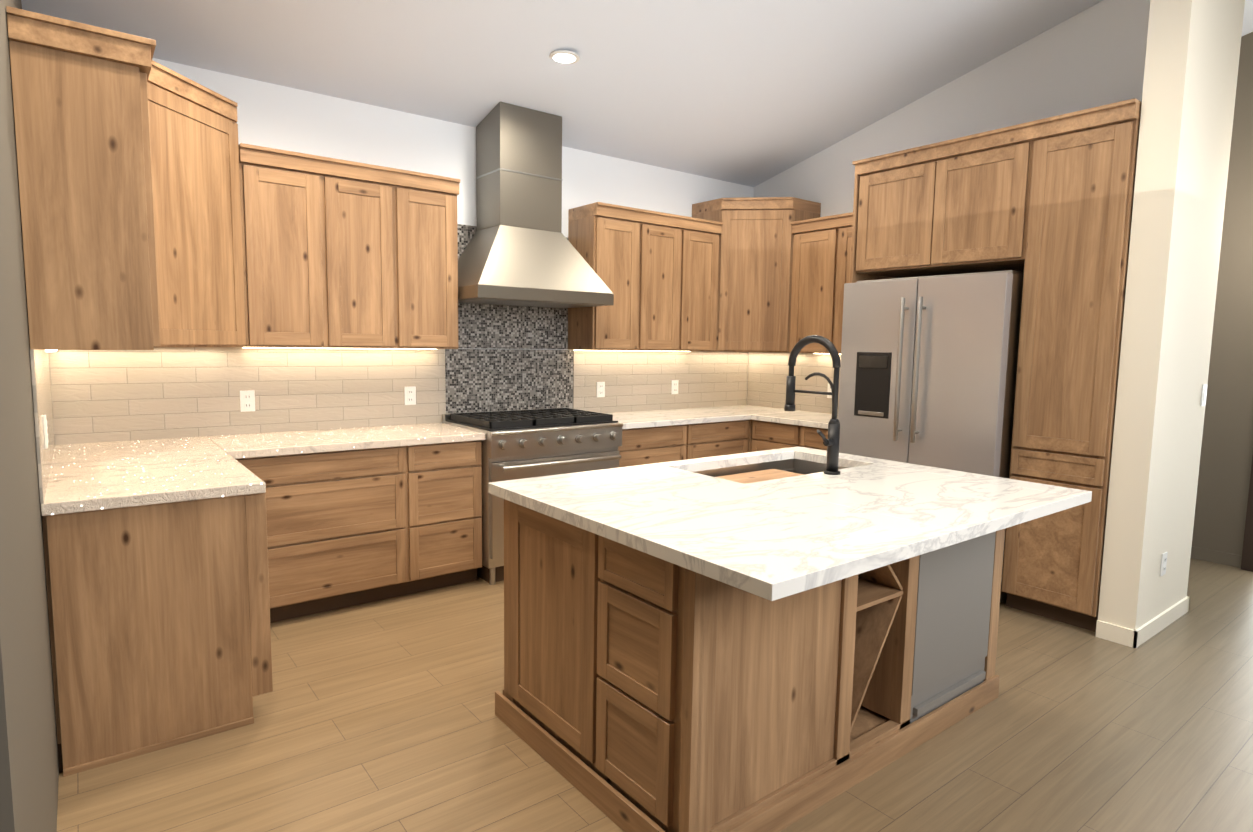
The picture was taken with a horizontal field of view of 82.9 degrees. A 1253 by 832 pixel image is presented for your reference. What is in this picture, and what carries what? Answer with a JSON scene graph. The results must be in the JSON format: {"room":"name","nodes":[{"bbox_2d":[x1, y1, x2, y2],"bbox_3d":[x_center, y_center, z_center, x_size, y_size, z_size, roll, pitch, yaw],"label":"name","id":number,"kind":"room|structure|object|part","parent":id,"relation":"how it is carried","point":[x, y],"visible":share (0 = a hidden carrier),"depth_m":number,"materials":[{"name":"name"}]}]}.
{"room":"kitchen","nodes":[
{"label":"kitchen","id":0,"kind":"room"},
{"bbox_2d":[0,0,58,831],"bbox_3d":[-1.917,-1.103,2.115,0.131,4.600,3.150,-4,7,-37],"label":"wall","id":1,"kind":"structure","parent":0,"point":[29,768],"depth_m":1.62,"materials":[{"name":"brown"}]},
{"bbox_2d":[30,349,54,503],"bbox_3d":[-2.299,-0.032,2.806,0.008,0.483,1.523,-4,7,-37],"label":"backsplash","id":2,"kind":"structure","parent":1,"relation":"attached to","point":[41,381],"depth_m":2.46,"materials":[{"name":"tile"}]},
{"bbox_2d":[43,415,48,448],"bbox_3d":[-2.084,0.056,2.549,0.009,0.116,0.072,-4,7,-37],"label":"electrical outlet","id":3,"kind":"object","parent":2,"relation":"attached to","point":[45,432],"visible":1,"depth_m":2.52,"materials":[{"name":"white plastic"}]},
{"bbox_2d":[6,6,159,351],"bbox_3d":[-1.901,-0.739,2.526,0.366,1.008,0.745,-4,7,-37],"label":"upper cabinet","id":4,"kind":"object","parent":1,"relation":"attached to","point":[80,106],"visible":1,"depth_m":2.24,"materials":[{"name":"brown wood"}]},
{"bbox_2d":[49,58,753,385],"bbox_3d":[-0.884,-0.764,4.880,5.150,3.400,0.120,-4,7,-37],"label":"wall","id":5,"kind":"structure","parent":0,"point":[274,116],"depth_m":4.37,"materials":[{"name":"white paint"}]},
{"bbox_2d":[147,60,245,346],"bbox_3d":[-2.203,-0.917,3.256,0.796,1.190,0.796,-4,7,-37],"label":"upper cabinet","id":6,"kind":"object","parent":5,"relation":"attached to","point":[194,144],"visible":0.44,"depth_m":3.23,"materials":[{"name":"brown wood"}]},
{"bbox_2d":[49,347,445,444],"bbox_3d":[-1.974,-0.148,4.021,1.998,0.481,0.008,-4,7,-37],"label":"backsplash","id":7,"kind":"structure","parent":5,"relation":"attached to","point":[132,395],"depth_m":3.88,"materials":[{"name":"tile"}]},
{"bbox_2d":[240,390,254,411],"bbox_3d":[-2.095,-0.083,3.923,0.072,0.116,0.009,-4,7,-37],"label":"electrical outlet","id":8,"kind":"object","parent":7,"relation":"attached to","point":[247,401],"visible":1,"depth_m":3.92,"materials":[{"name":"white plastic"}]},
{"bbox_2d":[404,386,415,404],"bbox_3d":[-1.366,-0.128,4.483,0.072,0.116,0.009,-4,7,-37],"label":"electrical outlet","id":9,"kind":"object","parent":7,"relation":"attached to","point":[409,395],"visible":1,"depth_m":4.48,"materials":[{"name":"white plastic"}]},
{"bbox_2d":[239,143,459,349],"bbox_3d":[-1.558,-0.886,4.032,1.158,1.008,0.366,-4,7,-37],"label":"upper cabinet","id":10,"kind":"object","parent":5,"relation":"attached to","point":[341,254],"visible":0.96,"depth_m":3.86,"materials":[{"name":"brown wood"}]},
{"bbox_2d":[445,224,573,413],"bbox_3d":[-0.801,-0.612,4.878,1.041,1.300,0.008,-4,7,-37],"label":"backsplash","id":11,"kind":"structure","parent":5,"relation":"attached to","point":[512,368],"depth_m":4.88,"materials":[{"name":"tile"}]},
{"bbox_2d":[458,102,613,307],"bbox_3d":[-0.634,-1.332,4.562,0.979,1.210,0.560,-4,7,-37],"label":"range hood","id":12,"kind":"object","parent":5,"relation":"attached to","point":[520,250],"visible":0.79,"depth_m":4.47,"materials":[{"name":"silver metal"}]},
{"bbox_2d":[568,202,722,351],"bbox_3d":[0.160,-0.992,5.354,1.193,1.008,0.366,-4,7,-37],"label":"upper cabinet","id":13,"kind":"object","parent":5,"relation":"attached to","point":[656,272],"visible":1,"depth_m":5.15,"materials":[{"name":"brown wood"}]},
{"bbox_2d":[573,351,747,412],"bbox_3d":[0.346,-0.293,5.804,1.863,0.481,0.008,-4,7,-37],"label":"backsplash","id":14,"kind":"structure","parent":5,"relation":"attached to","point":[637,380],"depth_m":5.72,"materials":[{"name":"tile"}]},
{"bbox_2d":[597,382,604,396],"bbox_3d":[-0.195,-0.201,5.384,0.072,0.116,0.009,-4,7,-37],"label":"electrical outlet","id":15,"kind":"object","parent":14,"relation":"attached to","point":[600,389],"visible":1,"depth_m":5.38,"materials":[{"name":"white plastic"}]},
{"bbox_2d":[671,380,678,393],"bbox_3d":[0.399,-0.238,5.840,0.072,0.116,0.009,-4,7,-37],"label":"electrical outlet","id":16,"kind":"object","parent":14,"relation":"attached to","point":[674,386],"visible":1,"depth_m":5.83,"materials":[{"name":"white plastic"}]},
{"bbox_2d":[692,197,820,352],"bbox_3d":[1.034,-1.122,5.788,0.726,1.190,0.726,-4,7,-37],"label":"upper cabinet","id":17,"kind":"object","parent":5,"relation":"attached to","point":[755,262],"visible":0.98,"depth_m":5.55,"materials":[{"name":"brown wood"}]},
{"bbox_2d":[21,0,1252,186],"bbox_3d":[2.142,-2.547,1.826,12.000,2.136,8.665,-4,7,-37],"label":"ceiling","id":18,"kind":"structure","parent":0,"point":[752,93],"depth_m":4.06,"materials":[{"name":"white paint"}]},
{"bbox_2d":[549,50,579,63],"bbox_3d":[-0.346,-1.999,3.957,0.170,0.012,0.170,-4,7,-37],"label":"recessed light","id":19,"kind":"object","parent":18,"relation":"in","point":[566,56],"visible":0.96,"depth_m":3.93,"materials":[{"name":"white"}]},
{"bbox_2d":[57,558,1252,831],"bbox_3d":[2.082,1.291,2.214,12.000,0.060,8.665,-4,7,-37],"label":"floor","id":20,"kind":"structure","parent":0,"point":[377,716],"depth_m":2.55,"materials":[{"name":"brown wood"}]},
{"bbox_2d":[42,493,272,776],"bbox_3d":[-1.902,0.692,2.871,0.645,0.877,0.994,-4,7,-37],"label":"base cabinet","id":21,"kind":"object","parent":20,"relation":"on","point":[52,642],"depth_m":2.46,"materials":[{"name":"brown wood"}]},
{"bbox_2d":[41,447,265,515],"bbox_3d":[-1.852,0.242,2.770,0.647,0.040,0.870,-4,7,-37],"label":"countertop","id":22,"kind":"structure","parent":21,"relation":"on","point":[84,477],"depth_m":2.63,"materials":[{"name":"stone"}]},
{"bbox_3d":[-1.604,0.734,2.495,0.635,0.877,0.032,-4,7,-37],"label":"left base cabinet end panel","id":23,"kind":"part","parent":21,"relation":"part of","materials":[{"name":"brown wood"}]},
{"bbox_2d":[236,446,411,622],"bbox_3d":[-1.755,0.591,3.892,0.902,0.876,0.610,-4,7,-37],"label":"base cabinet","id":24,"kind":"object","parent":20,"relation":"on","point":[347,528],"depth_m":3.71,"materials":[{"name":"brown wood"}]},
{"bbox_2d":[408,440,481,593],"bbox_3d":[-1.216,0.557,4.306,0.460,0.876,0.610,-4,7,-37],"label":"base cabinet","id":25,"kind":"object","parent":20,"relation":"on","point":[447,477],"depth_m":4.07,"materials":[{"name":"brown wood"}]},
{"bbox_2d":[52,423,484,458],"bbox_3d":[-1.793,0.141,3.778,1.976,0.040,0.663,-4,7,-37],"label":"countertop","id":26,"kind":"structure","parent":25,"relation":"on","point":[254,445],"depth_m":3.70,"materials":[{"name":"stone"}]},
{"bbox_2d":[442,408,622,584],"bbox_3d":[-0.603,0.478,4.668,0.951,0.980,0.754,-4,7,-37],"label":"range","id":27,"kind":"object","parent":20,"relation":"on","point":[523,444],"visible":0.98,"depth_m":4.32,"materials":[{"name":"silver metal"}]},
{"bbox_2d":[618,424,689,466],"bbox_3d":[-0.012,0.482,5.232,0.664,0.876,0.610,-4,7,-37],"label":"base cabinet","id":28,"kind":"object","parent":20,"relation":"on","point":[648,445],"depth_m":4.98,"materials":[{"name":"brown wood"}]},
{"bbox_2d":[690,420,748,458],"bbox_3d":[0.514,0.450,5.636,0.664,0.876,0.610,-4,7,-37],"label":"base cabinet","id":29,"kind":"object","parent":20,"relation":"on","point":[728,437],"depth_m":5.36,"materials":[{"name":"brown wood"}]},
{"bbox_2d":[605,405,783,428],"bbox_3d":[0.512,-0.004,5.560,1.941,0.040,0.647,-4,7,-37],"label":"countertop","id":30,"kind":"structure","parent":29,"relation":"on","point":[647,419],"depth_m":5.37,"materials":[{"name":"white stone"}]},
{"bbox_2d":[748,420,752,451],"bbox_3d":[1.021,0.418,6.025,0.612,0.877,0.612,-4,7,-37],"label":"base cabinet","id":31,"kind":"object","parent":20,"relation":"on","point":[750,436],"depth_m":5.57,"materials":[{"name":"brown wood"}]},
{"bbox_2d":[751,420,827,451],"bbox_3d":[1.499,0.488,5.410,0.610,0.877,0.947,-4,7,-37],"label":"base cabinet","id":32,"kind":"object","parent":20,"relation":"on","point":[768,435],"visible":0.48,"depth_m":5.31,"materials":[{"name":"brown wood"}]},
{"bbox_2d":[751,410,837,428],"bbox_3d":[1.504,0.035,5.334,0.651,0.040,0.900,-4,7,-37],"label":"countertop","id":33,"kind":"structure","parent":32,"relation":"on","point":[797,417],"depth_m":5.35,"materials":[{"name":"white stone"}]},
{"bbox_2d":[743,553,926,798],"bbox_3d":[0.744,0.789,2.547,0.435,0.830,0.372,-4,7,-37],"label":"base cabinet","id":34,"kind":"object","parent":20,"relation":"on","point":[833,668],"depth_m":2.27,"materials":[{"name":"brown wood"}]},
{"bbox_2d":[488,446,1091,600],"bbox_3d":[0.620,0.401,2.697,1.820,0.265,1.390,-4,7,-37],"label":"countertop","id":35,"kind":"structure","parent":34,"relation":"on","point":[814,526],"depth_m":2.32,"materials":[{"name":"white stone"}]},
{"bbox_2d":[716,469,803,483],"bbox_3d":[0.664,0.299,3.190,0.440,0.026,0.390,-4,7,-37],"label":"cutting board","id":36,"kind":"object","parent":35,"relation":"on","point":[757,476],"visible":0.27,"depth_m":3.27,"materials":[{"name":"brown wood"}]},
{"bbox_2d":[784,335,840,474],"bbox_3d":[0.760,-0.053,3.013,0.168,0.579,0.293,-4,7,-37],"label":"faucet","id":37,"kind":"object","parent":35,"relation":"on","point":[831,442],"visible":1,"depth_m":2.96,"materials":[{"name":"black metal"}]},
{"bbox_2d":[838,270,1023,602],"bbox_3d":[1.985,0.094,4.438,0.928,1.870,1.003,-4,7,-37],"label":"refrigerator","id":38,"kind":"object","parent":20,"relation":"on","point":[928,371],"visible":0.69,"depth_m":4.05,"materials":[{"name":"silver metal"}]},
{"bbox_2d":[915,529,1004,747],"bbox_3d":[1.100,0.761,2.915,0.710,0.822,0.520,-4,7,-37],"label":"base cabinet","id":39,"kind":"object","parent":20,"relation":"on","point":[962,580],"depth_m":2.73,"materials":[{"name":"grey metal"}]},
{"bbox_2d":[1001,98,1141,631],"bbox_3d":[2.540,-0.214,3.886,0.748,2.612,0.465,-4,7,-37],"label":"tall cabinet","id":40,"kind":"object","parent":20,"relation":"on","point":[1045,205],"depth_m":3.62,"materials":[{"name":"brown wood"}]},
{"bbox_2d":[747,0,1244,587],"bbox_3d":[2.103,-1.190,5.076,0.100,4.300,3.385,-4,7,-37],"label":"wall","id":41,"kind":"structure","parent":0,"point":[1090,59],"depth_m":4.49,"materials":[{"name":"white paint"}]},
{"bbox_2d":[747,352,840,413],"bbox_3d":[1.564,-0.270,5.759,0.008,0.483,1.551,-4,7,-37],"label":"backsplash","id":42,"kind":"structure","parent":41,"relation":"attached to","point":[768,372],"depth_m":6.03,"materials":[{"name":"tile"}]},
{"bbox_2d":[827,383,831,397],"bbox_3d":[1.633,-0.200,5.659,0.009,0.116,0.072,-4,7,-37],"label":"electrical outlet","id":43,"kind":"object","parent":42,"relation":"attached to","point":[829,390],"visible":0.33,"depth_m":5.67,"materials":[{"name":"white plastic"}]},
{"bbox_2d":[789,212,852,353],"bbox_3d":[1.653,-0.963,5.292,0.366,1.008,0.831,-4,7,-37],"label":"upper cabinet","id":44,"kind":"object","parent":41,"relation":"attached to","point":[821,261],"visible":0.48,"depth_m":5.30,"materials":[{"name":"brown wood"}]},
{"bbox_2d":[850,146,950,277],"bbox_3d":[1.956,-1.261,4.560,0.748,0.682,0.594,-4,7,-37],"label":"upper cabinet","id":45,"kind":"object","parent":41,"relation":"attached to","point":[885,240],"depth_m":4.41,"materials":[{"name":"brown wood"}]},
{"bbox_2d":[914,122,1033,273],"bbox_3d":[2.232,-1.221,4.205,0.748,0.682,0.594,-4,7,-37],"label":"upper cabinet","id":46,"kind":"object","parent":41,"relation":"attached to","point":[974,191],"depth_m":3.97,"materials":[{"name":"brown wood"}]},
{"bbox_2d":[1098,0,1242,629],"bbox_3d":[2.755,-1.025,3.551,0.690,4.300,0.162,-4,7,-37],"label":"wall","id":47,"kind":"structure","parent":0,"point":[1171,66],"depth_m":3.46,"materials":[{"name":"white paint"}]},
{"bbox_2d":[1130,596,1189,647],"bbox_3d":[2.812,1.077,3.724,0.810,0.085,0.012,-4,7,-37],"label":"baseboard","id":48,"kind":"structure","parent":47,"relation":"attached to","point":[1139,636],"depth_m":3.67,"materials":[{"name":"beige wood"}]},
{"bbox_2d":[1160,552,1167,575],"bbox_3d":[2.771,0.764,3.658,0.072,0.116,0.009,-4,7,-37],"label":"electrical outlet","id":49,"kind":"object","parent":47,"relation":"attached to","point":[1163,564],"visible":1,"depth_m":3.65,"materials":[{"name":"white plastic"}]},
{"bbox_2d":[1200,384,1207,405],"bbox_3d":[3.117,-0.113,3.827,0.072,0.116,0.008,-4,7,-37],"label":"light switch","id":50,"kind":"object","parent":47,"relation":"attached to","point":[1203,394],"visible":0.96,"depth_m":3.81,"materials":[{"name":"white plastic"}]},
{"bbox_2d":[1192,32,1252,554],"bbox_3d":[4.489,-1.227,4.317,0.120,4.600,7.485,-4,7,-37],"label":"wall","id":51,"kind":"structure","parent":0,"point":[1223,480],"depth_m":4.77,"materials":[{"name":"brown"}]},
{"bbox_2d":[1190,546,1241,567],"bbox_3d":[3.547,0.898,5.606,0.012,0.085,2.045,-4,7,-37],"label":"baseboard","id":52,"kind":"structure","parent":51,"relation":"attached to","point":[1218,557],"depth_m":4.90,"materials":[{"name":"brown"}]},
{"bbox_2d":[1241,455,1252,571],"bbox_3d":[4.479,0.023,4.282,0.058,2.120,1.020,-4,7,-37],"label":"door frame","id":53,"kind":"structure","parent":51,"relation":"attached to","point":[1247,559],"depth_m":4.73,"materials":[{"name":"brown"}]}
]}

